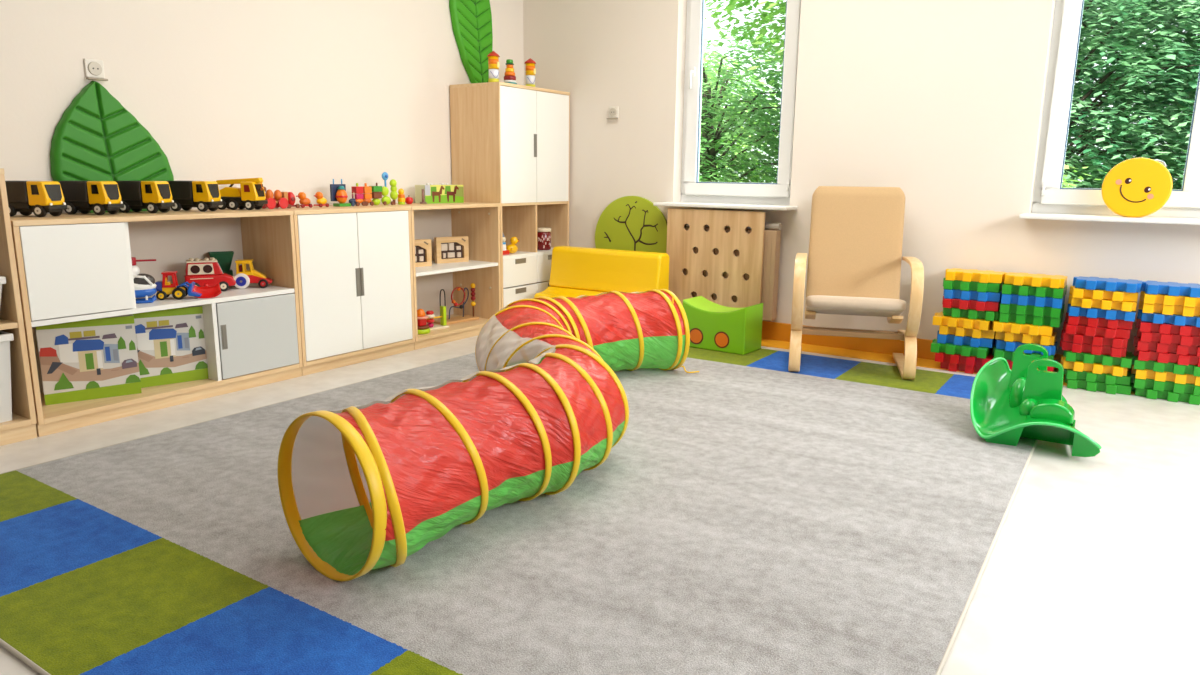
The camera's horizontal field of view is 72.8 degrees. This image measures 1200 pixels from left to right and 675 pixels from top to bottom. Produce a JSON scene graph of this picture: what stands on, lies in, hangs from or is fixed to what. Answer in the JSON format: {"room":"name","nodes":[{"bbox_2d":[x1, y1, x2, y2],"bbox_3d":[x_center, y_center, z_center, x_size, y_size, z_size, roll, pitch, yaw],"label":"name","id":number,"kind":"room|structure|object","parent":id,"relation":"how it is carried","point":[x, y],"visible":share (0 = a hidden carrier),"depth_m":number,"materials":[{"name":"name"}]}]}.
{"room":"children's room","nodes":[
{"label":"children's room","id":0,"kind":"room"},
{"bbox_2d":[0,0,523,214],"bbox_3d":[-2.728,-1.091,3.373,0.100,2.950,8.070,8,14,33],"label":"wall","id":1,"kind":"structure","parent":0,"point":[296,96],"depth_m":4.52,"materials":[{"name":"paint"}]},
{"bbox_2d":[84,58,107,80],"bbox_3d":[-2.352,-1.249,3.797,0.034,0.094,0.090,8,14,33],"label":"wall socket","id":2,"kind":"object","parent":1,"relation":"attached to","point":[94,69],"visible":1,"depth_m":3.79,"materials":[{"name":"beige plastic"}]},
{"bbox_2d":[0,335,1199,674],"bbox_3d":[0.177,0.810,1.819,7.070,0.100,8.320,8,14,33],"label":"floor","id":3,"kind":"structure","parent":0,"point":[1092,567],"depth_m":2.58,"materials":[{"name":"laminate"}]},
{"bbox_2d":[0,168,36,445],"bbox_3d":[-2.746,-0.077,3.033,0.454,1.095,0.869,8,14,33],"label":"shelf unit","id":4,"kind":"object","parent":3,"relation":"on","point":[22,426],"visible":0.93,"depth_m":3.29,"materials":[{"name":"brown wood"}]},
{"bbox_2d":[0,330,13,422],"bbox_3d":[-2.737,0.201,3.082,0.382,0.361,0.800,8,14,33],"label":"plastic tray","id":5,"kind":"object","parent":4,"relation":"on","point":[5,337],"visible":1,"depth_m":3.29,"materials":[{"name":"white plastic"}]},
{"bbox_2d":[10,208,302,436],"bbox_3d":[-2.150,-0.150,3.941,0.454,0.893,1.287,8,14,33],"label":"base cabinet","id":6,"kind":"object","parent":3,"relation":"on","point":[77,266],"visible":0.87,"depth_m":3.96,"materials":[{"name":"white wood"}]},
{"bbox_2d":[5,181,67,216],"bbox_3d":[-2.438,-0.596,3.498,0.244,0.150,0.110,2,11,8],"label":"toy truck","id":7,"kind":"object","parent":6,"relation":"on","point":[39,198],"visible":0.88,"depth_m":3.45,"materials":[{"name":"black"}]},
{"bbox_2d":[36,314,141,404],"bbox_3d":[-2.298,0.095,3.671,0.374,0.366,0.058,-7,14,-35],"label":"box","id":8,"kind":"object","parent":6,"relation":"on","point":[90,359],"visible":0.88,"depth_m":3.65,"materials":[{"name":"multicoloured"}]},
{"bbox_2d":[59,181,123,214],"bbox_3d":[-2.306,-0.634,3.695,0.244,0.150,0.110,3,12,9],"label":"toy truck","id":9,"kind":"object","parent":6,"relation":"on","point":[100,197],"visible":0.97,"depth_m":3.65,"materials":[{"name":"black"}]},
{"bbox_2d":[50,81,173,212],"bbox_3d":[-2.325,-0.908,3.898,0.042,0.605,0.560,8,14,33],"label":"leaf decoration","id":10,"kind":"object","parent":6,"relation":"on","point":[95,138],"visible":0.76,"depth_m":3.83,"materials":[{"name":"green fabric"}]},
{"bbox_2d":[131,257,156,303],"bbox_3d":[-2.183,-0.267,3.786,0.220,0.211,0.158,1,11,2],"label":"helicopter","id":11,"kind":"object","parent":6,"relation":"on","point":[144,284],"visible":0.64,"depth_m":3.78,"materials":[{"name":"blue"}]},
{"bbox_2d":[115,181,174,212],"bbox_3d":[-2.176,-0.672,3.889,0.244,0.150,0.110,2,11,8],"label":"toy truck","id":12,"kind":"object","parent":6,"relation":"on","point":[153,196],"visible":0.91,"depth_m":3.84,"materials":[{"name":"black"}]},
{"bbox_2d":[31,283,294,326],"bbox_3d":[-2.148,-0.176,3.934,0.435,0.022,1.246,8,14,33],"label":"shelf","id":13,"kind":"object","parent":6,"relation":"attached to","point":[280,290],"depth_m":3.89,"materials":[{"name":"white laminate"}]},
{"bbox_2d":[133,305,208,387],"bbox_3d":[-2.111,0.043,3.938,0.374,0.366,0.058,-9,15,-39],"label":"box","id":14,"kind":"object","parent":6,"relation":"on","point":[171,345],"visible":0.66,"depth_m":3.94,"materials":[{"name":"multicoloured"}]},
{"bbox_2d":[155,271,201,299],"bbox_3d":[-2.033,-0.253,3.931,0.194,0.131,0.095,-3,12,-16],"label":"tractor","id":15,"kind":"object","parent":6,"relation":"on","point":[164,288],"visible":1,"depth_m":3.90,"materials":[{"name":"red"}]},
{"bbox_2d":[167,181,222,211],"bbox_3d":[-2.038,-0.711,4.094,0.244,0.150,0.110,2,11,8],"label":"toy truck","id":16,"kind":"object","parent":6,"relation":"on","point":[203,195],"visible":0.94,"depth_m":4.04,"materials":[{"name":"black"}]},
{"bbox_2d":[184,257,235,290],"bbox_3d":[-2.007,-0.326,4.189,0.235,0.174,0.100,-5,13,-28],"label":"bus","id":17,"kind":"object","parent":6,"relation":"on","point":[206,270],"visible":0.84,"depth_m":4.14,"materials":[{"name":"red plastic"}]},
{"bbox_2d":[208,251,233,275],"bbox_3d":[-2.025,-0.367,4.370,0.123,0.183,0.083,-5,13,-26],"label":"toy skip","id":18,"kind":"object","parent":6,"relation":"on","point":[224,258],"visible":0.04,"depth_m":4.34,"materials":[{"name":"green plastic"}]},
{"bbox_2d":[216,178,267,209],"bbox_3d":[-1.899,-0.760,4.302,0.260,0.168,0.110,2,11,6],"label":"truck","id":19,"kind":"object","parent":6,"relation":"on","point":[251,195],"visible":0.96,"depth_m":4.27,"materials":[{"name":"yellow plastic"}]},
{"bbox_2d":[234,259,272,288],"bbox_3d":[-1.848,-0.340,4.336,0.189,0.147,0.122,-3,12,-16],"label":"tractor","id":20,"kind":"object","parent":6,"relation":"on","point":[244,277],"visible":0.98,"depth_m":4.30,"materials":[{"name":"yellow plastic"}]},
{"bbox_2d":[261,204,414,375],"bbox_3d":[-1.567,-0.318,4.810,0.454,0.893,0.827,8,14,33],"label":"base cabinet","id":21,"kind":"object","parent":3,"relation":"on","point":[354,264],"visible":0.8,"depth_m":4.65,"materials":[{"name":"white wood"}]},
{"bbox_2d":[262,186,288,208],"bbox_3d":[-1.788,-0.768,4.465,0.078,0.121,0.155,8,14,33],"label":"wooden cart","id":22,"kind":"object","parent":21,"relation":"on","point":[280,199],"visible":0.82,"depth_m":4.46,"materials":[{"name":"red wood"}]},
{"bbox_2d":[330,179,350,206],"bbox_3d":[-1.537,-0.860,4.838,0.073,0.160,0.104,8,14,33],"label":"clown","id":23,"kind":"object","parent":21,"relation":"on","point":[338,193],"visible":1,"depth_m":4.82,"materials":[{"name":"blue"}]},
{"bbox_2d":[368,202,500,349],"bbox_3d":[-1.110,-0.449,5.490,0.454,0.893,0.827,8,14,33],"label":"open shelf unit","id":24,"kind":"object","parent":3,"relation":"on","point":[480,222],"visible":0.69,"depth_m":5.73,"materials":[{"name":"brown wood"}]},
{"bbox_2d":[415,239,431,266],"bbox_3d":[-1.226,-0.552,5.352,0.250,0.178,0.031,-9,15,-39],"label":"frame","id":25,"kind":"object","parent":24,"relation":"on","point":[423,250],"visible":0.44,"depth_m":5.39,"materials":[{"name":"brown wood"}]},
{"bbox_2d":[415,183,463,203],"bbox_3d":[-1.098,-0.982,5.537,0.117,0.134,0.379,9,14,36],"label":"box","id":26,"kind":"object","parent":24,"relation":"on","point":[424,194],"visible":1,"depth_m":5.49,"materials":[{"name":"green wood"}]},
{"bbox_2d":[434,236,468,263],"bbox_3d":[-1.028,-0.610,5.647,0.250,0.178,0.031,-9,15,-39],"label":"frame","id":27,"kind":"object","parent":24,"relation":"on","point":[453,249],"visible":1,"depth_m":5.64,"materials":[{"name":"brown wood"}]},
{"bbox_2d":[433,283,478,324],"bbox_3d":[-1.006,-0.241,5.692,0.120,0.258,0.320,10,15,38],"label":"bead maze","id":28,"kind":"object","parent":24,"relation":"on","point":[463,318],"visible":0.98,"depth_m":5.72,"materials":[{"name":"brown wood"}]},
{"bbox_2d":[450,82,569,308],"bbox_3d":[-0.649,-0.976,6.090,0.454,1.700,0.820,8,14,33],"label":"tall cabinet","id":29,"kind":"object","parent":3,"relation":"on","point":[510,143],"visible":0.67,"depth_m":5.79,"materials":[{"name":"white wood"}]},
{"bbox_2d":[449,0,492,82],"bbox_3d":[-0.908,-2.272,5.796,0.042,0.950,0.422,8,14,33],"label":"leaf decoration","id":30,"kind":"object","parent":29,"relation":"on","point":[471,20],"visible":0.87,"depth_m":5.81,"materials":[{"name":"green fabric"}]},
{"bbox_2d":[487,51,499,81],"bbox_3d":[-0.728,-1.847,5.568,0.088,0.212,0.088,6,12,23],"label":"tower","id":31,"kind":"object","parent":29,"relation":"on","point":[493,57],"visible":0.96,"depth_m":5.54,"materials":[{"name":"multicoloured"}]},
{"bbox_2d":[503,248,552,258],"bbox_3d":[-0.651,-0.647,6.155,0.434,0.020,0.779,8,14,33],"label":"shelf","id":32,"kind":"object","parent":29,"relation":"attached to","point":[522,253],"depth_m":6.03,"materials":[{"name":"white laminate"}]},
{"bbox_2d":[502,201,566,205],"bbox_3d":[-0.647,-1.008,6.082,0.434,0.020,0.779,8,14,33],"label":"shelf","id":33,"kind":"object","parent":29,"relation":"attached to","point":[504,203],"depth_m":5.97,"materials":[{"name":"brown wood"}]},
{"bbox_2d":[0,347,1037,674],"bbox_3d":[0.009,0.422,3.455,3.090,0.012,4.192,8,14,33],"label":"rug","id":34,"kind":"object","parent":3,"relation":"on","point":[750,514],"visible":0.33,"depth_m":2.40,"materials":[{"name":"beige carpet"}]},
{"bbox_2d":[278,289,698,580],"bbox_3d":[-0.294,0.174,3.483,1.019,0.458,2.964,4,12,17],"label":"tunnel","id":35,"kind":"object","parent":34,"relation":"on","point":[363,489],"visible":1,"depth_m":2.47,"materials":[{"name":"red fabric"}]},
{"bbox_2d":[534,246,668,297],"bbox_3d":[0.002,-0.333,5.766,0.920,0.560,0.360,8,14,33],"label":"sofa","id":36,"kind":"object","parent":34,"relation":"on","point":[575,272],"visible":0.56,"depth_m":5.75,"materials":[{"name":"yellow plastic"}]},
{"bbox_2d":[683,296,762,354],"bbox_3d":[0.781,-0.084,5.228,0.450,0.301,0.254,9,14,35],"label":"pouf","id":37,"kind":"object","parent":34,"relation":"on","point":[712,326],"visible":0.93,"depth_m":5.12,"materials":[{"name":"green plastic"}]},
{"bbox_2d":[788,186,923,379],"bbox_3d":[1.470,-0.343,4.702,0.672,1.033,0.680,4,12,14],"label":"armchair","id":38,"kind":"object","parent":34,"relation":"on","point":[855,258],"visible":1,"depth_m":4.81,"materials":[{"name":"brown wood"}]},
{"bbox_2d":[805,295,905,316],"bbox_3d":[1.441,-0.179,4.629,0.530,0.149,0.400,4,12,14],"label":"seat cushion","id":39,"kind":"object","parent":38,"relation":"on","point":[860,305],"depth_m":4.47,"materials":[{"name":"fabric"}]},
{"bbox_2d":[806,186,904,298],"bbox_3d":[1.522,-0.534,4.858,0.536,0.719,0.232,4,12,14],"label":"cushion","id":40,"kind":"object","parent":38,"relation":"on","point":[856,236],"depth_m":4.85,"materials":[{"name":"beige fabric"}]},
{"bbox_2d":[970,343,1101,456],"bbox_3d":[1.890,0.241,3.523,0.528,0.363,0.594,8,14,33],"label":"toy","id":41,"kind":"object","parent":34,"relation":"on","point":[1007,405],"visible":1,"depth_m":3.45,"materials":[{"name":"green plastic"}]},
{"bbox_2d":[523,0,1199,354],"bbox_3d":[2.347,-1.304,4.723,6.870,2.950,0.300,8,14,33],"label":"wall","id":42,"kind":"structure","parent":0,"point":[941,102],"depth_m":4.95,"materials":[{"name":"paint"}]},
{"bbox_2d":[595,196,666,252],"bbox_3d":[0.236,-0.724,6.053,0.650,0.650,0.024,8,14,33],"label":"board","id":43,"kind":"object","parent":42,"relation":"attached to","point":[631,223],"visible":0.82,"depth_m":6.02,"materials":[{"name":"green paint"}]},
{"bbox_2d":[604,201,657,250],"bbox_3d":[0.225,-0.741,6.045,0.467,0.538,0.004,8,14,33],"label":"painting","id":44,"kind":"object","parent":43,"relation":"attached to","point":[628,225],"depth_m":6.02,"materials":[{"name":"green paint"}]},
{"bbox_2d":[653,202,797,209],"bbox_3d":[0.860,-0.900,5.562,0.980,0.023,0.290,8,14,33],"label":"window sill","id":45,"kind":"structure","parent":42,"relation":"attached to","point":[674,204],"depth_m":5.45,"materials":[{"name":"white"}]},
{"bbox_2d":[684,222,780,320],"bbox_3d":[0.861,-0.480,5.617,0.780,0.649,0.130,8,14,33],"label":"radiator","id":46,"kind":"object","parent":42,"relation":"attached to","point":[772,234],"visible":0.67,"depth_m":5.39,"materials":[{"name":"beige metal"}]},
{"bbox_2d":[681,0,800,204],"bbox_3d":[0.956,-1.773,5.519,0.882,1.715,0.159,8,14,33],"label":"window","id":47,"kind":"structure","parent":42,"relation":"in","point":[692,190],"depth_m":5.63,"materials":[{"name":"white plastic"}]},
{"bbox_2d":[761,321,1134,394],"bbox_3d":[2.177,0.184,4.784,6.870,0.004,0.222,8,14,33],"label":"trim","id":48,"kind":"structure","parent":42,"relation":"attached to","point":[927,363],"depth_m":5.16,"materials":[{"name":"wood"}]},
{"bbox_2d":[666,208,765,307],"bbox_3d":[0.775,-0.436,5.582,0.715,0.866,0.036,8,14,33],"label":"radiator cover","id":49,"kind":"object","parent":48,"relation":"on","point":[681,242],"visible":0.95,"depth_m":5.53,"materials":[{"name":"brown wood"}]},
{"bbox_2d":[940,361,980,373],"bbox_3d":[2.155,0.163,4.766,0.310,0.050,0.218,8,14,33],"label":"block","id":50,"kind":"object","parent":48,"relation":"on","point":[944,365],"visible":0.45,"depth_m":4.71,"materials":[{"name":"red plastic"}]},
{"bbox_2d":[935,352,993,366],"bbox_3d":[2.122,0.113,4.748,0.312,0.050,0.218,8,13,32],"label":"block","id":51,"kind":"object","parent":50,"relation":"on","point":[941,356],"visible":0.64,"depth_m":4.67,"materials":[{"name":"red plastic"}]},
{"bbox_2d":[930,339,991,357],"bbox_3d":[2.100,0.058,4.750,0.312,0.050,0.218,8,14,33],"label":"block","id":52,"kind":"object","parent":51,"relation":"on","point":[948,348],"visible":0.79,"depth_m":4.67,"materials":[{"name":"green plastic"}]},
{"bbox_2d":[937,330,994,347],"bbox_3d":[2.131,0.005,4.753,0.310,0.050,0.218,8,13,32],"label":"block","id":53,"kind":"object","parent":52,"relation":"on","point":[949,338],"visible":0.69,"depth_m":4.67,"materials":[{"name":"blue plastic"}]},
{"bbox_2d":[939,325,995,338],"bbox_3d":[2.137,-0.046,4.739,0.310,0.050,0.218,8,14,33],"label":"block","id":54,"kind":"object","parent":53,"relation":"on","point":[943,329],"visible":0.72,"depth_m":4.66,"materials":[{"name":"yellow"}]},
{"bbox_2d":[932,311,991,330],"bbox_3d":[2.106,-0.099,4.733,0.312,0.050,0.218,8,14,33],"label":"block","id":55,"kind":"object","parent":54,"relation":"on","point":[939,319],"visible":0.79,"depth_m":4.66,"materials":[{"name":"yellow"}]},
{"bbox_2d":[943,307,999,320],"bbox_3d":[2.151,-0.149,4.719,0.310,0.050,0.218,8,13,32],"label":"block","id":56,"kind":"object","parent":55,"relation":"on","point":[953,312],"visible":0.7,"depth_m":4.62,"materials":[{"name":"green plastic"}]},
{"bbox_2d":[942,296,1000,311],"bbox_3d":[2.142,-0.200,4.704,0.310,0.050,0.218,8,14,33],"label":"block","id":57,"kind":"object","parent":56,"relation":"on","point":[976,305],"visible":0.76,"depth_m":4.62,"materials":[{"name":"red plastic"}]},
{"bbox_2d":[943,289,1001,301],"bbox_3d":[2.148,-0.253,4.701,0.310,0.050,0.218,8,13,32],"label":"block","id":58,"kind":"object","parent":57,"relation":"on","point":[954,293],"visible":0.7,"depth_m":4.62,"materials":[{"name":"blue plastic"}]},
{"bbox_2d":[943,278,1002,292],"bbox_3d":[2.143,-0.305,4.696,0.310,0.050,0.218,8,13,32],"label":"block","id":59,"kind":"object","parent":58,"relation":"on","point":[947,284],"visible":0.81,"depth_m":4.62,"materials":[{"name":"green plastic"}]},
{"bbox_2d":[945,268,1005,282],"bbox_3d":[2.149,-0.356,4.681,0.310,0.050,0.218,8,13,32],"label":"block","id":60,"kind":"object","parent":59,"relation":"on","point":[988,276],"visible":0.98,"depth_m":4.61,"materials":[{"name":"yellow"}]},
{"bbox_2d":[1064,375,1131,394],"bbox_3d":[2.678,0.248,4.384,0.310,0.047,0.218,8,14,34],"label":"block","id":61,"kind":"object","parent":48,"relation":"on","point":[1078,383],"visible":0.65,"depth_m":4.30,"materials":[{"name":"green plastic"}]},
{"bbox_2d":[1064,369,1130,385],"bbox_3d":[2.673,0.198,4.384,0.310,0.047,0.218,8,13,32],"label":"block","id":62,"kind":"object","parent":61,"relation":"on","point":[1070,374],"visible":0.73,"depth_m":4.30,"materials":[{"name":"green plastic"}]},
{"bbox_2d":[1060,356,1127,376],"bbox_3d":[2.655,0.148,4.382,0.310,0.047,0.218,8,13,32],"label":"block","id":63,"kind":"object","parent":62,"relation":"on","point":[1079,366],"visible":0.71,"depth_m":4.29,"materials":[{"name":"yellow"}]},
{"bbox_2d":[1063,350,1131,367],"bbox_3d":[2.670,0.100,4.375,0.312,0.047,0.218,8,13,32],"label":"block","id":64,"kind":"object","parent":63,"relation":"on","point":[1107,360],"visible":0.73,"depth_m":4.30,"materials":[{"name":"green plastic"}]},
{"bbox_2d":[1060,338,1127,357],"bbox_3d":[2.651,0.049,4.382,0.310,0.047,0.218,8,14,34],"label":"block","id":65,"kind":"object","parent":64,"relation":"on","point":[1069,346],"visible":0.73,"depth_m":4.29,"materials":[{"name":"red plastic"}]},
{"bbox_2d":[1061,329,1127,347],"bbox_3d":[2.650,0.002,4.371,0.310,0.047,0.218,8,14,34],"label":"block","id":66,"kind":"object","parent":65,"relation":"on","point":[1075,338],"visible":0.7,"depth_m":4.28,"materials":[{"name":"red plastic"}]},
{"bbox_2d":[1063,321,1130,338],"bbox_3d":[2.653,-0.045,4.356,0.310,0.047,0.218,8,14,33],"label":"block","id":67,"kind":"object","parent":66,"relation":"on","point":[1086,330],"visible":0.75,"depth_m":4.28,"materials":[{"name":"red plastic"}]},
{"bbox_2d":[1065,312,1132,329],"bbox_3d":[2.662,-0.093,4.349,0.310,0.047,0.218,8,14,33],"label":"block","id":68,"kind":"object","parent":67,"relation":"on","point":[1072,320],"visible":0.79,"depth_m":4.27,"materials":[{"name":"red plastic"}]},
{"bbox_2d":[1067,304,1136,321],"bbox_3d":[2.664,-0.140,4.332,0.312,0.047,0.218,8,14,33],"label":"block","id":69,"kind":"object","parent":68,"relation":"on","point":[1111,314],"visible":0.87,"depth_m":4.26,"materials":[{"name":"blue plastic"}]},
{"bbox_2d":[1068,295,1136,311],"bbox_3d":[2.663,-0.187,4.321,0.310,0.047,0.218,8,13,32],"label":"block","id":70,"kind":"object","parent":69,"relation":"on","point":[1129,306],"visible":0.84,"depth_m":4.23,"materials":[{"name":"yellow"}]},
{"bbox_2d":[1069,285,1137,301],"bbox_3d":[2.666,-0.235,4.315,0.310,0.047,0.218,8,13,32],"label":"block","id":71,"kind":"object","parent":70,"relation":"on","point":[1097,294],"visible":0.77,"depth_m":4.24,"materials":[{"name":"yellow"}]},
{"bbox_2d":[1073,276,1141,292],"bbox_3d":[2.674,-0.282,4.299,0.310,0.047,0.218,8,14,34],"label":"block","id":72,"kind":"object","parent":71,"relation":"on","point":[1091,283],"visible":1,"depth_m":4.24,"materials":[{"name":"blue plastic"}]},
{"bbox_2d":[1131,383,1199,404],"bbox_3d":[2.940,0.283,4.222,0.310,0.047,0.218,8,14,33],"label":"block","id":73,"kind":"object","parent":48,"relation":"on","point":[1149,393],"visible":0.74,"depth_m":4.15,"materials":[{"name":"green plastic"}]},
{"bbox_2d":[1130,374,1199,395],"bbox_3d":[2.932,0.234,4.216,0.312,0.047,0.218,8,13,32],"label":"block","id":74,"kind":"object","parent":73,"relation":"on","point":[1138,383],"visible":0.74,"depth_m":4.14,"materials":[{"name":"green plastic"}]},
{"bbox_2d":[1131,365,1199,385],"bbox_3d":[2.935,0.186,4.210,0.312,0.047,0.218,8,13,32],"label":"block","id":75,"kind":"object","parent":74,"relation":"on","point":[1164,376],"visible":0.7,"depth_m":4.14,"materials":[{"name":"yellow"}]},
{"bbox_2d":[1131,354,1199,376],"bbox_3d":[2.924,0.138,4.202,0.312,0.047,0.218,8,14,33],"label":"block","id":76,"kind":"object","parent":75,"relation":"on","point":[1156,366],"visible":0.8,"depth_m":4.13,"materials":[{"name":"green plastic"}]},
{"bbox_2d":[1134,346,1199,366],"bbox_3d":[2.933,0.091,4.187,0.312,0.047,0.218,8,13,32],"label":"block","id":77,"kind":"object","parent":76,"relation":"on","point":[1147,355],"visible":0.7,"depth_m":4.12,"materials":[{"name":"red plastic"}]},
{"bbox_2d":[1133,336,1199,356],"bbox_3d":[2.931,0.041,4.191,0.312,0.047,0.218,8,13,32],"label":"block","id":78,"kind":"object","parent":77,"relation":"on","point":[1159,347],"visible":0.71,"depth_m":4.12,"materials":[{"name":"red plastic"}]},
{"bbox_2d":[1137,328,1199,345],"bbox_3d":[2.936,-0.004,4.170,0.312,0.047,0.218,8,13,32],"label":"block","id":79,"kind":"object","parent":78,"relation":"on","point":[1190,340],"visible":0.67,"depth_m":4.10,"materials":[{"name":"red plastic"}]},
{"bbox_2d":[1136,319,1199,336],"bbox_3d":[2.932,-0.054,4.171,0.312,0.047,0.218,8,13,32],"label":"block","id":80,"kind":"object","parent":79,"relation":"on","point":[1164,328],"visible":0.74,"depth_m":4.10,"materials":[{"name":"red plastic"}]},
{"bbox_2d":[1137,309,1199,326],"bbox_3d":[2.931,-0.102,4.161,0.310,0.047,0.218,8,14,33],"label":"block","id":81,"kind":"object","parent":80,"relation":"on","point":[1159,318],"visible":0.77,"depth_m":4.10,"materials":[{"name":"blue plastic"}]},
{"bbox_2d":[1138,299,1199,316],"bbox_3d":[2.936,-0.151,4.157,0.312,0.047,0.218,8,13,32],"label":"block","id":82,"kind":"object","parent":81,"relation":"on","point":[1146,308],"visible":0.75,"depth_m":4.09,"materials":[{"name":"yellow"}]},
{"bbox_2d":[1140,291,1199,306],"bbox_3d":[2.933,-0.198,4.141,0.312,0.047,0.218,8,13,32],"label":"block","id":83,"kind":"object","parent":82,"relation":"on","point":[1186,301],"visible":0.71,"depth_m":4.08,"materials":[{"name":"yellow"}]},
{"bbox_2d":[1141,280,1199,297],"bbox_3d":[2.933,-0.245,4.133,0.310,0.047,0.218,8,13,32],"label":"block","id":84,"kind":"object","parent":83,"relation":"on","point":[1150,287],"visible":1,"depth_m":4.09,"materials":[{"name":"blue plastic"}]},
{"bbox_3d":[2.392,0.197,4.608,0.310,0.050,0.218,8,14,33],"label":"block","id":85,"kind":"object","parent":48,"relation":"on","visible":0},
{"bbox_2d":[1007,359,1056,371],"bbox_3d":[2.386,0.148,4.587,0.312,0.050,0.218,8,14,33],"label":"block","id":86,"kind":"object","parent":85,"relation":"on","point":[1010,362],"visible":0.11,"depth_m":4.52,"materials":[{"name":"red plastic"}]},
{"bbox_2d":[992,345,1054,360],"bbox_3d":[2.377,0.096,4.581,0.310,0.050,0.218,8,13,32],"label":"block","id":87,"kind":"object","parent":86,"relation":"on","point":[1008,355],"visible":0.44,"depth_m":4.55,"materials":[{"name":"green plastic"}]},
{"bbox_2d":[995,339,1057,355],"bbox_3d":[2.390,0.042,4.580,0.310,0.050,0.218,8,13,32],"label":"block","id":88,"kind":"object","parent":87,"relation":"on","point":[1000,344],"visible":0.6,"depth_m":4.52,"materials":[{"name":"blue plastic"}]},
{"bbox_2d":[995,331,1056,345],"bbox_3d":[2.385,-0.011,4.580,0.310,0.050,0.218,8,13,32],"label":"block","id":89,"kind":"object","parent":88,"relation":"on","point":[1006,336],"visible":0.64,"depth_m":4.49,"materials":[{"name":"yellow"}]},
{"bbox_2d":[991,320,1053,335],"bbox_3d":[2.361,-0.061,4.559,0.310,0.050,0.218,8,13,32],"label":"block","id":90,"kind":"object","parent":89,"relation":"on","point":[997,326],"visible":0.72,"depth_m":4.48,"materials":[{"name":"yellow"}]},
{"bbox_2d":[999,313,1062,326],"bbox_3d":[2.404,-0.114,4.557,0.312,0.050,0.218,8,13,32],"label":"block","id":91,"kind":"object","parent":90,"relation":"on","point":[1004,317],"visible":0.77,"depth_m":4.48,"materials":[{"name":"green plastic"}]},
{"bbox_2d":[1000,303,1064,317],"bbox_3d":[2.400,-0.164,4.540,0.312,0.050,0.218,8,14,33],"label":"block","id":92,"kind":"object","parent":91,"relation":"on","point":[1033,310],"visible":0.77,"depth_m":4.46,"materials":[{"name":"green plastic"}]},
{"bbox_2d":[1001,294,1064,308],"bbox_3d":[2.400,-0.215,4.528,0.312,0.050,0.218,8,13,32],"label":"block","id":93,"kind":"object","parent":92,"relation":"on","point":[1052,302],"visible":0.78,"depth_m":4.45,"materials":[{"name":"blue plastic"}]},
{"bbox_2d":[1002,282,1066,298],"bbox_3d":[2.405,-0.268,4.525,0.312,0.050,0.218,8,14,33],"label":"block","id":94,"kind":"object","parent":93,"relation":"on","point":[1025,290],"visible":0.78,"depth_m":4.45,"materials":[{"name":"green plastic"}]},
{"bbox_2d":[1003,272,1066,287],"bbox_3d":[2.407,-0.320,4.518,0.310,0.050,0.218,8,14,33],"label":"block","id":95,"kind":"object","parent":94,"relation":"on","point":[1034,280],"visible":1,"depth_m":4.46,"materials":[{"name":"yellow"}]},
{"bbox_2d":[1019,213,1199,224],"bbox_3d":[3.001,-0.600,4.194,1.485,0.023,0.270,8,14,33],"label":"window sill","id":96,"kind":"structure","parent":42,"relation":"attached to","point":[1076,217],"depth_m":4.27,"materials":[{"name":"white"}]},
{"bbox_2d":[1101,158,1172,216],"bbox_3d":[2.818,-0.786,4.279,0.312,0.312,0.109,6,13,25],"label":"cushion","id":97,"kind":"object","parent":96,"relation":"on","point":[1134,187],"visible":0.99,"depth_m":4.26,"materials":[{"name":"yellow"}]},
{"bbox_2d":[1032,0,1199,217],"bbox_3d":[3.078,-1.474,4.151,1.407,1.715,0.159,8,14,33],"label":"window","id":98,"kind":"structure","parent":42,"relation":"in","point":[1049,197],"depth_m":4.50,"materials":[{"name":"white plastic"}]},
{"label":"outside","id":99,"kind":"structure","parent":0,"visible":0},
{"bbox_3d":[13.918,-2.291,21.094,60.000,0.100,39.370,8,14,33],"label":"ground","id":100,"kind":"structure","parent":99,"visible":0},
{"bbox_2d":[699,49,779,182],"bbox_3d":[1.091,-3.163,14.333,5.063,3.995,5.093,8,14,33],"label":"leafy tree","id":101,"kind":"object","parent":100,"relation":"on","point":[704,59],"visible":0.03,"depth_m":13.57,"materials":[{"name":"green plant"}]},
{"bbox_2d":[699,25,782,182],"bbox_3d":[1.352,-2.046,10.201,4.067,3.494,4.063,6,12,24],"label":"leafy tree","id":102,"kind":"object","parent":100,"relation":"on","point":[709,136],"visible":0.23,"depth_m":9.42,"materials":[{"name":"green plant"}]},
{"bbox_2d":[704,0,785,83],"bbox_3d":[2.460,-2.362,7.521,3.670,5.134,3.534,8,14,33],"label":"leafy tree","id":103,"kind":"object","parent":100,"relation":"on","point":[765,17],"visible":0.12,"depth_m":7.86,"materials":[{"name":"green plant"}]},
{"bbox_2d":[1062,0,1199,189],"bbox_3d":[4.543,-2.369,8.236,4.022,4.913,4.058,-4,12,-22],"label":"leafy tree","id":104,"kind":"object","parent":100,"relation":"on","point":[1087,49],"visible":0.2,"depth_m":7.22,"materials":[{"name":"green plant"}]},
{"bbox_2d":[1079,0,1199,188],"bbox_3d":[7.138,-2.241,7.649,4.392,4.952,4.442,-6,13,-31],"label":"leafy tree","id":105,"kind":"object","parent":100,"relation":"on","point":[1157,85],"visible":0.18,"depth_m":8.13,"materials":[{"name":"green plant"}]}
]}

